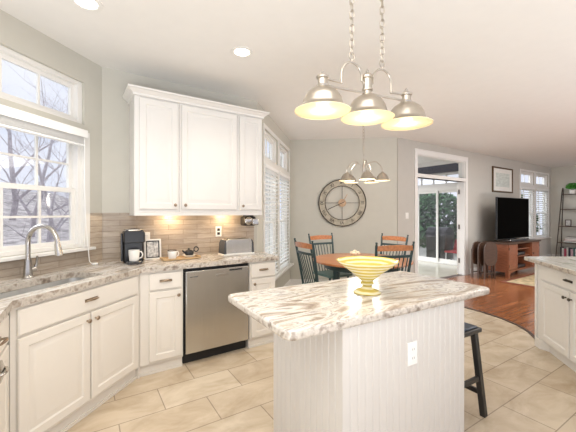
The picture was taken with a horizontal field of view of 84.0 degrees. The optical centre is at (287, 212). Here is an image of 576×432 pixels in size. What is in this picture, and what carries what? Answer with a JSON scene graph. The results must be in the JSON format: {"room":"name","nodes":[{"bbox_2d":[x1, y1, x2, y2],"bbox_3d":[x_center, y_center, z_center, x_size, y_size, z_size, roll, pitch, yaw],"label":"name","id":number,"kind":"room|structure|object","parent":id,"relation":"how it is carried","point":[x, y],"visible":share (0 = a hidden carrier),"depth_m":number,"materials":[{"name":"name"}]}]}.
{"room":"kitchen","nodes":[
{"label":"kitchen","id":0,"kind":"room"},
{"bbox_2d":[0,9,101,279],"bbox_3d":[-2.377,0.000,0.477,0.140,2.740,5.200,0,0,12],"label":"wall","id":1,"kind":"structure","parent":0,"point":[17,36],"depth_m":2.67,"materials":[{"name":"beige paint"}]},
{"bbox_2d":[0,135,80,256],"bbox_3d":[-1.962,-0.195,2.350,0.090,0.990,0.977,0,0,13],"label":"window","id":2,"kind":"structure","parent":1,"relation":"in","point":[73,152],"depth_m":2.61,"materials":[{"name":"white paint"}]},
{"bbox_2d":[0,104,97,264],"bbox_3d":[-1.837,-0.128,2.303,0.092,1.165,1.100,0,0,13],"label":"window blind","id":3,"kind":"object","parent":2,"relation":"attached to","point":[14,119],"visible":1,"depth_m":2.38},
{"bbox_2d":[0,45,81,123],"bbox_3d":[-1.962,-0.960,2.350,0.090,0.370,0.977,0,0,13],"label":"window","id":4,"kind":"structure","parent":1,"relation":"in","point":[74,114],"depth_m":2.50,"materials":[{"name":"white paint"}]},
{"bbox_2d":[0,247,95,261],"bbox_3d":[-1.881,0.313,2.332,0.085,0.024,1.117,0,0,13],"label":"trim","id":5,"kind":"structure","parent":1,"relation":"attached to","point":[12,258],"depth_m":2.39,"materials":[{"name":"white paint"}]},
{"bbox_2d":[0,213,101,280],"bbox_3d":[-1.925,0.228,2.166,0.012,0.455,1.694,0,0,12],"label":"backsplash","id":6,"kind":"structure","parent":1,"relation":"attached to","point":[9,269],"depth_m":2.62,"materials":[{"name":"tile"}]},
{"bbox_2d":[81,133,89,246],"bbox_3d":[-1.901,-0.205,2.336,0.044,1.010,1.067,0,0,12],"label":"trim","id":7,"kind":"structure","parent":1,"relation":"attached to","point":[87,140],"depth_m":2.81,"materials":[{"name":"white paint"}]},
{"bbox_2d":[102,67,256,261],"bbox_3d":[-1.102,0.000,3.519,1.648,2.740,0.140,0,0,-34],"label":"wall","id":8,"kind":"structure","parent":0,"point":[115,110],"depth_m":3.08,"materials":[{"name":"beige paint"}]},
{"bbox_2d":[145,232,149,238],"bbox_3d":[-1.417,0.250,3.201,0.070,0.115,0.009,0,0,-34],"label":"power outlet","id":9,"kind":"object","parent":8,"relation":"attached to","point":[147,234],"visible":0.43,"depth_m":3.21,"materials":[{"name":"white plastic"}]},
{"bbox_2d":[129,95,178,211],"bbox_3d":[-1.287,-0.538,3.090,0.397,1.064,0.361,0,0,-34],"label":"upper cabinet","id":10,"kind":"object","parent":8,"relation":"attached to","point":[153,123],"visible":0.94,"depth_m":2.96,"materials":[{"name":"white paint"}]},
{"bbox_2d":[103,213,253,261],"bbox_3d":[-1.077,0.227,3.444,1.594,0.457,0.012,0,0,-34],"label":"backsplash","id":11,"kind":"structure","parent":8,"relation":"attached to","point":[179,233],"depth_m":3.38,"materials":[{"name":"tile"}]},
{"bbox_2d":[179,104,237,211],"bbox_3d":[-0.867,-0.538,3.373,0.612,1.064,0.361,0,0,-34],"label":"upper cabinet","id":12,"kind":"object","parent":8,"relation":"attached to","point":[208,138],"visible":0.88,"depth_m":3.23,"materials":[{"name":"white paint"}]},
{"bbox_2d":[129,212,261,215],"bbox_3d":[-0.917,0.010,3.359,1.313,0.030,0.304,0,0,-34],"label":"rail","id":13,"kind":"object","parent":12,"relation":"attached to","point":[130,213],"visible":0.96,"depth_m":3.13,"materials":[{"name":"white paint"}]},
{"bbox_2d":[122,84,269,118],"bbox_3d":[-0.904,-1.093,3.340,1.433,0.067,0.372,0,0,-34],"label":"crown molding","id":14,"kind":"structure","parent":12,"relation":"attached to","point":[131,90],"depth_m":3.10,"materials":[{"name":"white paint"}]},
{"bbox_2d":[215,226,220,236],"bbox_3d":[-0.787,0.210,3.627,0.070,0.115,0.008,0,0,-34],"label":"power outlet","id":15,"kind":"object","parent":8,"relation":"attached to","point":[217,228],"visible":1,"depth_m":3.62,"materials":[{"name":"white plastic"}]},
{"bbox_2d":[238,115,261,211],"bbox_3d":[-0.487,-0.538,3.629,0.299,1.064,0.361,0,0,-34],"label":"upper cabinet","id":16,"kind":"object","parent":8,"relation":"attached to","point":[249,128],"visible":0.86,"depth_m":3.50,"materials":[{"name":"white paint"}]},
{"bbox_2d":[240,212,257,225],"bbox_3d":[-0.447,0.070,3.683,0.162,0.151,0.160,0,0,-34],"label":"can opener","id":17,"kind":"object","parent":16,"relation":"attached to","point":[245,220],"visible":0.98,"depth_m":3.63,"materials":[{"name":"silver plastic"}]},
{"bbox_2d":[265,160,280,253],"bbox_3d":[1.205,0.000,9.206,4.400,2.740,0.141,0,0,-33],"label":"wall","id":18,"kind":"structure","parent":0,"point":[267,194],"depth_m":8.01,"materials":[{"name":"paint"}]},
{"bbox_2d":[257,102,289,287],"bbox_3d":[-0.238,0.000,4.984,0.140,2.740,2.140,0,0,11],"label":"wall","id":19,"kind":"structure","parent":0,"point":[283,279],"depth_m":5.02,"materials":[{"name":"beige paint"}]},
{"bbox_2d":[265,172,275,269],"bbox_3d":[-0.307,0.135,4.641,0.090,1.590,0.800,0,0,11],"label":"window","id":20,"kind":"structure","parent":19,"relation":"in","point":[273,223],"depth_m":4.98,"materials":[{"name":"white paint"}]},
{"bbox_2d":[265,164,279,274],"bbox_3d":[-0.238,0.135,4.628,0.060,1.580,0.790,0,0,11],"label":"window blind","id":21,"kind":"object","parent":20,"relation":"attached to","point":[268,168],"visible":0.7,"depth_m":4.68,"materials":[{"name":"white"}]},
{"bbox_2d":[265,131,275,163],"bbox_3d":[-0.307,-0.935,4.641,0.090,0.390,0.800,0,0,11],"label":"window","id":22,"kind":"structure","parent":19,"relation":"in","point":[268,137],"depth_m":4.96,"materials":[{"name":"white paint"}]},
{"bbox_2d":[263,123,289,270],"bbox_3d":[-0.145,-0.125,5.058,0.016,2.110,1.780,0,0,11],"label":"trim","id":23,"kind":"structure","parent":19,"relation":"attached to","point":[265,160],"depth_m":5.02,"materials":[{"name":"white paint"}]},
{"bbox_2d":[280,179,286,265],"bbox_3d":[-0.135,0.135,5.504,0.090,1.590,0.800,0,0,11],"label":"window","id":24,"kind":"structure","parent":19,"relation":"in","point":[284,229],"depth_m":5.84,"materials":[{"name":"white paint"}]},
{"bbox_2d":[280,172,289,270],"bbox_3d":[-0.066,0.135,5.490,0.060,1.580,0.790,0,0,11],"label":"window blind","id":25,"kind":"object","parent":24,"relation":"attached to","point":[283,176],"visible":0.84,"depth_m":5.46,"materials":[{"name":"white"}]},
{"bbox_2d":[280,145,286,170],"bbox_3d":[-0.135,-0.935,5.504,0.090,0.390,0.800,0,0,11],"label":"window","id":26,"kind":"structure","parent":19,"relation":"in","point":[283,151],"depth_m":5.83,"materials":[{"name":"white paint"}]},
{"bbox_2d":[275,263,293,280],"bbox_3d":[-0.129,0.949,5.059,0.105,0.033,1.890,0,0,11],"label":"trim","id":27,"kind":"structure","parent":19,"relation":"attached to","point":[287,267],"depth_m":5.16,"materials":[{"name":"white paint"}]},
{"bbox_2d":[0,0,575,167],"bbox_3d":[3.898,-1.445,5.041,16.468,0.150,10.714,0,0,-13],"label":"ceiling","id":28,"kind":"structure","parent":0,"point":[495,78],"depth_m":2.78,"materials":[{"name":"paint"}]},
{"bbox_2d":[70,0,102,11],"bbox_3d":[-1.310,-1.366,2.080,0.188,0.006,0.188,0,0,0],"label":"recessed light","id":29,"kind":"object","parent":28,"relation":"in","point":[88,5],"visible":1,"depth_m":2.10,"materials":[{"name":"white paint"}]},
{"bbox_2d":[231,46,252,57],"bbox_3d":[-0.391,-1.366,2.720,0.188,0.006,0.188,0,0,0],"label":"recessed light","id":30,"kind":"object","parent":28,"relation":"in","point":[239,51],"visible":1,"depth_m":2.71,"materials":[{"name":"white paint"}]},
{"bbox_2d":[295,0,432,130],"bbox_3d":[0.445,-0.950,1.795,0.874,0.838,0.294,0,0,-25],"label":"pendant light","id":31,"kind":"object","parent":28,"relation":"hanging from","point":[323,101],"visible":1,"depth_m":1.76,"materials":[{"name":"silver metal"}]},
{"bbox_2d":[339,126,389,182],"bbox_3d":[1.016,-0.899,4.300,0.675,0.942,0.660,0,0,0],"label":"chandelier","id":32,"kind":"object","parent":28,"relation":"hanging from","point":[368,176],"visible":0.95,"depth_m":4.21,"materials":[{"name":"silver metal"}]},
{"bbox_2d":[66,260,575,431],"bbox_3d":[5.139,1.420,3.275,16.020,0.100,14.170,0,0,0],"label":"floor","id":33,"kind":"structure","parent":0,"point":[528,388],"depth_m":2.51,"materials":[{"name":"beige tile"}]},
{"bbox_2d":[0,315,8,431],"bbox_3d":[-1.431,0.933,1.185,0.560,0.874,0.788,0,0,-32],"label":"base cabinet","id":34,"kind":"object","parent":33,"relation":"on","point":[4,325],"visible":0.95,"depth_m":1.54,"materials":[{"name":"beige paint"}]},
{"bbox_2d":[6,274,137,431],"bbox_3d":[-1.586,0.933,2.212,0.614,0.874,0.998,0,0,12],"label":"base cabinet","id":35,"kind":"object","parent":33,"relation":"on","point":[71,353],"visible":0.84,"depth_m":1.99,"materials":[{"name":"beige paint"}]},
{"bbox_2d":[0,251,278,322],"bbox_3d":[-1.116,0.475,2.284,1.514,0.040,3.421,0,0,12],"label":"countertop","id":36,"kind":"structure","parent":35,"relation":"on","point":[107,271],"depth_m":2.44,"materials":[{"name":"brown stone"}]},
{"bbox_2d":[22,224,62,278],"bbox_3d":[-1.686,0.265,2.218,0.323,0.380,0.097,0,0,13],"label":"kitchen faucet","id":37,"kind":"object","parent":36,"relation":"on","point":[28,270],"visible":1,"depth_m":2.21,"materials":[{"name":"silver metal"}]},
{"bbox_2d":[0,277,85,298],"bbox_3d":[-1.592,0.588,2.065,0.313,0.184,0.768,0,0,12],"label":"sink","id":38,"kind":"object","parent":36,"relation":"in","point":[68,280],"visible":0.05,"depth_m":2.19,"materials":[{"name":"metal"}]},
{"bbox_2d":[120,228,144,264],"bbox_3d":[-1.415,0.296,2.913,0.189,0.318,0.249,0,0,-30],"label":"coffee maker","id":39,"kind":"object","parent":36,"relation":"on","point":[132,238],"visible":0.96,"depth_m":2.86,"materials":[{"name":"black plastic"}]},
{"bbox_2d":[126,260,141,264],"bbox_3d":[-1.382,0.442,2.873,0.134,0.026,0.140,0,0,-30],"label":"drip tray","id":40,"kind":"object","parent":39,"relation":"on","point":[128,262],"depth_m":2.83,"materials":[{"name":"grey plastic"}]},
{"bbox_2d":[128,249,142,260],"bbox_3d":[-1.374,0.381,2.877,0.112,0.100,0.092,0,0,0],"label":"mug","id":41,"kind":"object","parent":39,"relation":"on","point":[133,254],"visible":0.98,"depth_m":2.84,"materials":[{"name":"white ceramic"}]},
{"bbox_2d":[144,239,160,259],"bbox_3d":[-1.328,0.356,3.141,0.156,0.200,0.045,0,0,-34],"label":"picture frame","id":42,"kind":"object","parent":36,"relation":"on","point":[152,247],"visible":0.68,"depth_m":3.13,"materials":[{"name":"white paint"}]},
{"bbox_2d":[147,241,158,256],"bbox_3d":[-1.329,0.356,3.142,0.104,0.148,0.007,0,-8,-34],"label":"print","id":43,"kind":"object","parent":42,"relation":"attached to","point":[152,247],"depth_m":3.14},
{"bbox_2d":[160,255,200,260],"bbox_3d":[-1.058,0.442,3.151,0.360,0.026,0.150,0,0,-34],"label":"serving tray","id":44,"kind":"object","parent":36,"relation":"on","point":[195,256],"visible":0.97,"depth_m":3.12,"materials":[{"name":"brown wood"}]},
{"bbox_2d":[167,250,178,258],"bbox_3d":[-1.116,0.402,3.107,0.105,0.082,0.089,0,0,-10],"label":"mug","id":45,"kind":"object","parent":44,"relation":"on","point":[172,254],"visible":0.97,"depth_m":3.08,"materials":[{"name":"white ceramic"}]},
{"bbox_2d":[182,246,198,256],"bbox_3d":[-0.984,0.389,3.200,0.137,0.107,0.137,0,0,11],"label":"teapot","id":46,"kind":"object","parent":44,"relation":"on","point":[188,253],"visible":0.97,"depth_m":3.17,"materials":[{"name":"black ceramic"}]},
{"bbox_2d":[185,249,193,254],"bbox_3d":[-0.987,0.398,3.198,0.092,0.071,0.084,0,0,-34],"label":"pot","id":47,"kind":"object","parent":46,"relation":"on","point":[188,252],"depth_m":3.17,"materials":[{"name":"black metal"}]},
{"bbox_2d":[218,237,253,255],"bbox_3d":[-0.560,0.365,3.516,0.377,0.180,0.164,0,0,-34],"label":"toaster","id":48,"kind":"object","parent":36,"relation":"on","point":[227,246],"visible":0.99,"depth_m":3.44,"materials":[{"name":"silver metal"}]},
{"bbox_2d":[136,274,139,378],"bbox_3d":[-1.467,0.933,2.901,0.567,0.874,0.398,0,0,13],"label":"base cabinet","id":49,"kind":"object","parent":33,"relation":"on","point":[138,368],"visible":0.18,"depth_m":2.65,"materials":[{"name":"beige paint"}]},
{"bbox_2d":[140,269,182,376],"bbox_3d":[-1.221,0.933,2.960,0.353,0.874,0.614,0,0,-34],"label":"base cabinet","id":50,"kind":"object","parent":33,"relation":"on","point":[161,292],"visible":0.73,"depth_m":2.73,"materials":[{"name":"beige paint"}]},
{"bbox_2d":[182,263,247,363],"bbox_3d":[-0.810,0.936,3.258,0.646,0.868,0.578,0,0,-34],"label":"dishwasher","id":51,"kind":"object","parent":33,"relation":"on","point":[212,325],"visible":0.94,"depth_m":3.00,"materials":[{"name":"silver metal"}]},
{"bbox_2d":[245,260,274,347],"bbox_3d":[-0.401,0.933,3.513,0.303,0.874,0.614,0,0,-34],"label":"base cabinet","id":52,"kind":"object","parent":33,"relation":"on","point":[261,275],"visible":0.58,"depth_m":3.28,"materials":[{"name":"beige paint"}]},
{"bbox_2d":[294,238,328,283],"bbox_3d":[0.411,0.847,4.031,0.560,1.049,0.483,0,0,-26],"label":"dining chair","id":53,"kind":"object","parent":33,"relation":"on","point":[297,244],"visible":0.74,"depth_m":3.91,"materials":[{"name":"teal paint"}]},
{"bbox_2d":[308,233,352,281],"bbox_3d":[0.648,0.847,4.916,0.483,1.049,0.560,0,0,-30],"label":"dining chair","id":54,"kind":"object","parent":33,"relation":"on","point":[327,273],"visible":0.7,"depth_m":5.03,"materials":[{"name":"teal paint"}]},
{"bbox_2d":[313,253,413,279],"bbox_3d":[0.990,0.995,4.320,1.320,0.750,1.320,0,0,0],"label":"dining table","id":55,"kind":"object","parent":33,"relation":"on","point":[329,261],"visible":0.33,"depth_m":4.09,"materials":[{"name":"brown wood"}]},
{"bbox_2d":[350,250,359,255],"bbox_3d":[0.900,0.556,4.300,0.150,0.127,0.150,0,0,0],"label":"dish","id":56,"kind":"object","parent":55,"relation":"on","point":[354,252],"visible":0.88,"depth_m":4.26,"materials":[{"name":"white ceramic"}]},
{"bbox_2d":[274,300,463,431],"bbox_3d":[0.463,0.934,1.880,0.905,0.872,0.630,0,0,-31],"label":"kitchen island","id":57,"kind":"object","parent":33,"relation":"on","point":[359,378],"visible":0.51,"depth_m":1.59,"materials":[{"name":"paint"}]},
{"bbox_2d":[228,271,489,340],"bbox_3d":[0.450,0.476,1.878,1.450,0.042,0.680,0,0,-31],"label":"island countertop","id":58,"kind":"structure","parent":57,"relation":"on","point":[302,311],"depth_m":1.65,"materials":[{"name":"white stone"}]},
{"bbox_2d":[336,256,398,295],"bbox_3d":[0.452,0.361,1.830,0.348,0.187,0.348,0,0,0],"label":"footed bowl","id":59,"kind":"object","parent":58,"relation":"on","point":[367,269],"visible":1,"depth_m":1.79,"materials":[{"name":"yellow ceramic"}]},
{"bbox_2d":[407,340,416,365],"bbox_3d":[0.625,0.704,1.604,0.070,0.115,0.009,0,0,-31],"label":"power outlet","id":60,"kind":"object","parent":57,"relation":"attached to","point":[412,346],"visible":1,"depth_m":1.60,"materials":[{"name":"white plastic"}]},
{"bbox_2d":[380,233,408,270],"bbox_3d":[1.441,0.847,4.778,0.560,1.049,0.483,0,0,-37],"label":"dining chair","id":61,"kind":"object","parent":33,"relation":"on","point":[395,238],"visible":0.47,"depth_m":4.94,"materials":[{"name":"teal paint"}]},
{"bbox_2d":[375,241,414,271],"bbox_3d":[1.153,0.847,3.830,0.483,1.049,0.560,0,0,-12],"label":"dining chair","id":62,"kind":"object","parent":33,"relation":"on","point":[387,247],"visible":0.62,"depth_m":3.58,"materials":[{"name":"teal paint"}]},
{"bbox_2d":[464,322,487,417],"bbox_3d":[1.088,1.064,2.260,0.335,0.618,0.446,0,0,-31],"label":"counter stool","id":63,"kind":"object","parent":33,"relation":"on","point":[471,330],"visible":0.23,"depth_m":2.14,"materials":[{"name":"black wood"}]},
{"bbox_2d":[471,241,481,276],"bbox_3d":[4.037,0.988,6.857,0.330,0.765,0.085,0,0,-20],"label":"folding tray table","id":64,"kind":"object","parent":33,"relation":"on","point":[474,248],"visible":0.52,"depth_m":6.80,"materials":[{"name":"brown wood"}]},
{"bbox_2d":[477,242,487,277],"bbox_3d":[4.110,0.988,6.753,0.330,0.765,0.085,0,0,-17],"label":"folding tray table","id":65,"kind":"object","parent":33,"relation":"on","point":[480,251],"visible":0.58,"depth_m":6.70,"materials":[{"name":"brown wood"}]},
{"bbox_2d":[484,242,496,278],"bbox_3d":[4.183,0.988,6.650,0.330,0.765,0.085,0,0,-14],"label":"folding tray table","id":66,"kind":"object","parent":33,"relation":"on","point":[490,248],"visible":1,"depth_m":6.61,"materials":[{"name":"brown wood"}]},
{"bbox_2d":[464,307,534,338],"bbox_3d":[2.624,1.366,4.197,0.321,0.008,1.792,0,0,-8],"label":"trim","id":67,"kind":"structure","parent":33,"relation":"on","point":[518,325],"depth_m":4.02,"materials":[{"name":"brown wood"}]},
{"bbox_2d":[482,238,540,277],"bbox_3d":[5.185,1.002,7.373,1.660,0.735,0.542,0,0,-33],"label":"media console","id":68,"kind":"object","parent":33,"relation":"on","point":[508,258],"visible":0.81,"depth_m":6.92,"materials":[{"name":"brown wood"}]},
{"bbox_2d":[495,197,528,241],"bbox_3d":[5.215,0.142,7.399,1.600,0.985,0.280,0,0,-33],"label":"television","id":69,"kind":"object","parent":68,"relation":"on","point":[511,214],"visible":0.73,"depth_m":7.32,"materials":[{"name":"black plastic"}]},
{"bbox_2d":[508,238,528,240],"bbox_3d":[5.277,0.606,7.320,0.950,0.035,0.062,0,0,-33],"label":"soundbar","id":70,"kind":"object","parent":68,"relation":"on","point":[519,238],"visible":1,"depth_m":7.24,"materials":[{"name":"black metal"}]},
{"bbox_2d":[500,273,534,287],"bbox_3d":[5.669,1.363,6.291,2.400,0.012,1.700,0,0,-33],"label":"area rug","id":71,"kind":"object","parent":33,"relation":"on","point":[528,280],"visible":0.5,"depth_m":6.43,"materials":[{"name":"beige carpet"}]},
{"bbox_2d":[535,264,575,371],"bbox_3d":[3.054,0.933,2.344,1.548,0.874,2.374,0,0,14],"label":"base cabinet","id":72,"kind":"object","parent":33,"relation":"on","point":[555,290],"visible":0.95,"depth_m":2.92,"materials":[{"name":"white paint"}]},
{"bbox_2d":[524,256,575,275],"bbox_3d":[3.074,0.475,2.295,1.693,0.040,2.634,0,0,14],"label":"countertop","id":73,"kind":"structure","parent":72,"relation":"on","point":[567,264],"depth_m":3.00,"materials":[{"name":"grey stone"}]},
{"bbox_2d":[555,188,575,255],"bbox_3d":[8.126,0.315,8.877,0.620,2.116,0.976,0,0,-33],"label":"ladder shelf","id":74,"kind":"object","parent":33,"relation":"on","point":[563,194],"visible":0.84,"depth_m":9.28,"materials":[{"name":"brown metal"}]},
{"bbox_2d":[565,220,571,225],"bbox_3d":[8.053,0.285,9.193,0.022,0.190,0.140,0,0,-33],"label":"picture frame","id":75,"kind":"object","parent":74,"relation":"on","point":[567,222],"visible":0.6,"depth_m":9.18,"materials":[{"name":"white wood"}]},
{"bbox_2d":[565,183,575,193],"bbox_3d":[8.166,-0.714,9.182,0.185,0.327,0.329,0,0,-33],"label":"potted plant","id":76,"kind":"object","parent":74,"relation":"on","point":[571,185],"visible":1,"depth_m":9.15,"materials":[{"name":"green plant"}]},
{"bbox_2d":[290,138,396,279],"bbox_3d":[1.018,0.000,5.985,1.951,2.740,0.140,0,0,6],"label":"wall","id":77,"kind":"structure","parent":0,"point":[314,164],"depth_m":5.92,"materials":[{"name":"beige paint"}]},
{"bbox_2d":[290,279,327,285],"bbox_3d":[1.009,1.305,5.908,1.951,0.130,0.014,0,0,6],"label":"baseboard","id":78,"kind":"structure","parent":77,"relation":"attached to","point":[293,281],"depth_m":5.99,"materials":[{"name":"white paint"}]},
{"bbox_2d":[318,179,365,226],"bbox_3d":[0.996,-0.186,5.888,0.872,0.872,0.054,0,0,6],"label":"wall clock","id":79,"kind":"object","parent":77,"relation":"attached to","point":[356,188],"visible":0.97,"depth_m":5.88,"materials":[{"name":"brown metal"}]},
{"bbox_2d":[418,171,457,187],"bbox_3d":[3.978,0.000,9.105,0.141,2.740,3.050,0,0,-33],"label":"wall","id":80,"kind":"structure","parent":0,"point":[455,171],"depth_m":8.72,"materials":[{"name":"paint"}]},
{"bbox_2d":[418,185,456,265],"bbox_3d":[4.124,0.325,8.848,0.135,2.090,1.420,0,0,-33],"label":"door","id":81,"kind":"structure","parent":80,"relation":"in","point":[443,189],"depth_m":8.81,"materials":[{"name":"white paint"}]},
{"bbox_2d":[418,173,457,185],"bbox_3d":[3.964,-0.910,9.090,0.060,0.280,1.860,0,0,-33],"label":"window","id":82,"kind":"structure","parent":80,"relation":"in","point":[450,173],"depth_m":8.71,"materials":[{"name":"white paint"}]},
{"bbox_2d":[419,242,456,265],"bbox_3d":[6.930,1.620,12.840,8.892,0.200,6.077,0,0,-33],"label":"ground","id":83,"kind":"structure","parent":0,"point":[422,251],"depth_m":12.31,"materials":[{"name":"grey concrete"}]},
{"bbox_2d":[419,194,442,234],"bbox_3d":[5.738,0.204,14.696,2.657,2.639,2.460,0,0,0],"label":"evergreen tree","id":84,"kind":"object","parent":83,"relation":"on","point":[420,195],"visible":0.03,"depth_m":13.85,"materials":[{"name":"green plant"}]},
{"bbox_2d":[419,192,456,247],"bbox_3d":[5.683,0.325,12.268,2.482,2.398,2.616,0,0,0],"label":"evergreen tree","id":85,"kind":"object","parent":83,"relation":"on","point":[445,199],"visible":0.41,"depth_m":11.61,"materials":[{"name":"green plant"}]},
{"bbox_2d":[425,227,453,259],"bbox_3d":[4.692,0.975,9.896,0.500,1.090,0.640,0,0,-33],"label":"barbecue grill","id":86,"kind":"object","parent":83,"relation":"on","point":[446,234],"visible":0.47,"depth_m":9.71,"materials":[{"name":"grey metal"}]},
{"bbox_2d":[444,239,456,259],"bbox_3d":[4.979,1.159,9.367,0.605,0.724,0.500,0,0,-33],"label":"patio chair","id":87,"kind":"object","parent":83,"relation":"on","point":[454,250],"visible":0.39,"depth_m":9.47,"materials":[{"name":"red plastic"}]},
{"bbox_2d":[453,213,541,234],"bbox_3d":[7.035,0.383,10.871,2.543,2.282,2.499,0,0,0],"label":"evergreen tree","id":88,"kind":"object","parent":83,"relation":"on","point":[456,213],"visible":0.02,"depth_m":10.09,"materials":[{"name":"green plant"}]},
{"bbox_2d":[397,138,550,273],"bbox_3d":[4.948,0.000,7.821,7.128,2.740,0.141,0,0,-33],"label":"wall","id":89,"kind":"structure","parent":0,"point":[481,198],"depth_m":7.30,"materials":[{"name":"grey paint"}]},
{"bbox_2d":[418,161,452,167],"bbox_3d":[3.746,-1.315,8.948,0.180,0.108,3.020,0,0,-33],"label":"trim","id":90,"kind":"structure","parent":89,"relation":"attached to","point":[436,162],"depth_m":8.56,"materials":[{"name":"white paint"}]},
{"bbox_2d":[418,163,457,173],"bbox_3d":[3.746,-1.165,8.948,0.180,0.190,3.020,0,0,-33],"label":"trim","id":91,"kind":"structure","parent":89,"relation":"attached to","point":[452,167],"depth_m":8.44,"materials":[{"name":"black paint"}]},
{"bbox_2d":[414,148,467,274],"bbox_3d":[3.159,0.070,6.643,1.895,2.600,0.165,0,0,-33],"label":"door frame","id":92,"kind":"structure","parent":89,"relation":"in","point":[462,179],"depth_m":7.01,"materials":[{"name":"white paint"}]},
{"bbox_2d":[457,184,459,273],"bbox_3d":[3.995,0.350,7.511,0.052,2.020,0.823,0,0,28],"label":"door","id":93,"kind":"structure","parent":92,"relation":"attached to","point":[458,190],"depth_m":7.17,"materials":[{"name":"white paint"}]},
{"bbox_2d":[492,166,512,192],"bbox_3d":[5.361,-0.820,7.985,1.060,0.620,0.032,0,0,-33],"label":"framed picture","id":94,"kind":"object","parent":89,"relation":"attached to","point":[502,178],"visible":1,"depth_m":7.97},
{"bbox_2d":[496,172,509,187],"bbox_3d":[5.361,-0.820,7.985,0.720,0.340,0.002,0,0,-33],"label":"print","id":95,"kind":"object","parent":94,"relation":"attached to","point":[502,178],"depth_m":7.99},
{"bbox_2d":[469,254,550,273],"bbox_3d":[6.001,1.305,8.413,4.620,0.130,0.014,0,0,-33],"label":"baseboard","id":96,"kind":"structure","parent":89,"relation":"attached to","point":[475,268],"depth_m":7.29,"materials":[{"name":"white paint"}]},
{"bbox_2d":[521,171,532,184],"bbox_3d":[6.546,-0.955,8.859,0.880,0.350,0.090,0,0,-33],"label":"window","id":97,"kind":"structure","parent":89,"relation":"in","point":[522,172],"depth_m":8.97,"materials":[{"name":"white paint"}]},
{"bbox_2d":[523,189,532,237],"bbox_3d":[6.546,0.000,8.859,0.880,1.420,0.090,0,0,-33],"label":"window","id":98,"kind":"structure","parent":89,"relation":"in","point":[531,198],"depth_m":9.05,"materials":[{"name":"white paint"}]},
{"bbox_2d":[521,187,534,238],"bbox_3d":[6.584,0.000,8.800,0.860,1.410,0.060,0,0,-33],"label":"window blind","id":99,"kind":"object","parent":98,"relation":"attached to","point":[522,188],"visible":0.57,"depth_m":8.87,"materials":[{"name":"white plastic"}]},
{"bbox_2d":[520,169,548,237],"bbox_3d":[7.003,-0.235,9.063,1.970,1.890,0.014,0,0,-33],"label":"trim","id":100,"kind":"structure","parent":89,"relation":"attached to","point":[534,172],"depth_m":9.06,"materials":[{"name":"white paint"}]},
{"bbox_2d":[536,190,546,236],"bbox_3d":[7.372,0.000,9.395,0.890,1.420,0.090,0,0,-33],"label":"window","id":101,"kind":"structure","parent":89,"relation":"in","point":[545,222],"depth_m":9.58,"materials":[{"name":"white paint"}]},
{"bbox_2d":[536,188,548,237],"bbox_3d":[7.410,0.000,9.336,0.870,1.410,0.060,0,0,-33],"label":"window blind","id":102,"kind":"object","parent":101,"relation":"attached to","point":[541,190],"visible":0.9,"depth_m":9.31,"materials":[{"name":"white plastic"}]},
{"bbox_2d":[536,174,546,186],"bbox_3d":[7.372,-0.955,9.395,0.890,0.350,0.090,0,0,-33],"label":"window","id":103,"kind":"structure","parent":89,"relation":"in","point":[537,175],"depth_m":9.54,"materials":[{"name":"white paint"}]},
{"bbox_2d":[551,165,575,255],"bbox_3d":[10.582,0.000,5.816,0.141,2.740,9.640,0,0,-33],"label":"wall","id":104,"kind":"structure","parent":0,"point":[560,176],"depth_m":9.47,"materials":[{"name":"beige paint"}]},
{"label":"outside","id":105,"kind":"structure","parent":0,"visible":0},
{"bbox_2d":[3,188,68,245],"bbox_3d":[-18.500,-0.473,19.000,31.000,5.486,42.000,0,0,0],"label":"ground","id":106,"kind":"structure","parent":105,"point":[10,237],"depth_m":17.29,"materials":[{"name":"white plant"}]},
{"bbox_2d":[0,63,67,236],"bbox_3d":[-10.588,-3.154,13.735,7.865,8.668,4.663,0,0,0],"label":"bare tree","id":107,"kind":"object","parent":106,"relation":"on","point":[33,220],"visible":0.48,"depth_m":13.45,"materials":[{"name":"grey plant"}]},
{"bbox_2d":[3,87,65,219],"bbox_3d":[-13.735,-4.536,16.748,10.449,10.249,5.780,0,0,0],"label":"bare tree","id":108,"kind":"object","parent":106,"relation":"on","point":[15,203],"visible":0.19,"depth_m":16.73,"materials":[{"name":"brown plant"}]},
{"bbox_2d":[0,85,68,238],"bbox_3d":[-8.692,-1.998,11.887,3.960,6.766,4.458,0,0,12],"label":"bare tree","id":109,"kind":"object","parent":106,"relation":"on","point":[46,196],"visible":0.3,"depth_m":11.63,"materials":[{"name":"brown plant"}]},
{"bbox_2d":[3,103,68,242],"bbox_3d":[-6.736,-0.743,9.552,3.300,5.236,3.093,0,0,-43],"label":"bare tree","id":110,"kind":"object","parent":106,"relation":"on","point":[49,234],"visible":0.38,"depth_m":9.00,"materials":[{"name":"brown plant"}]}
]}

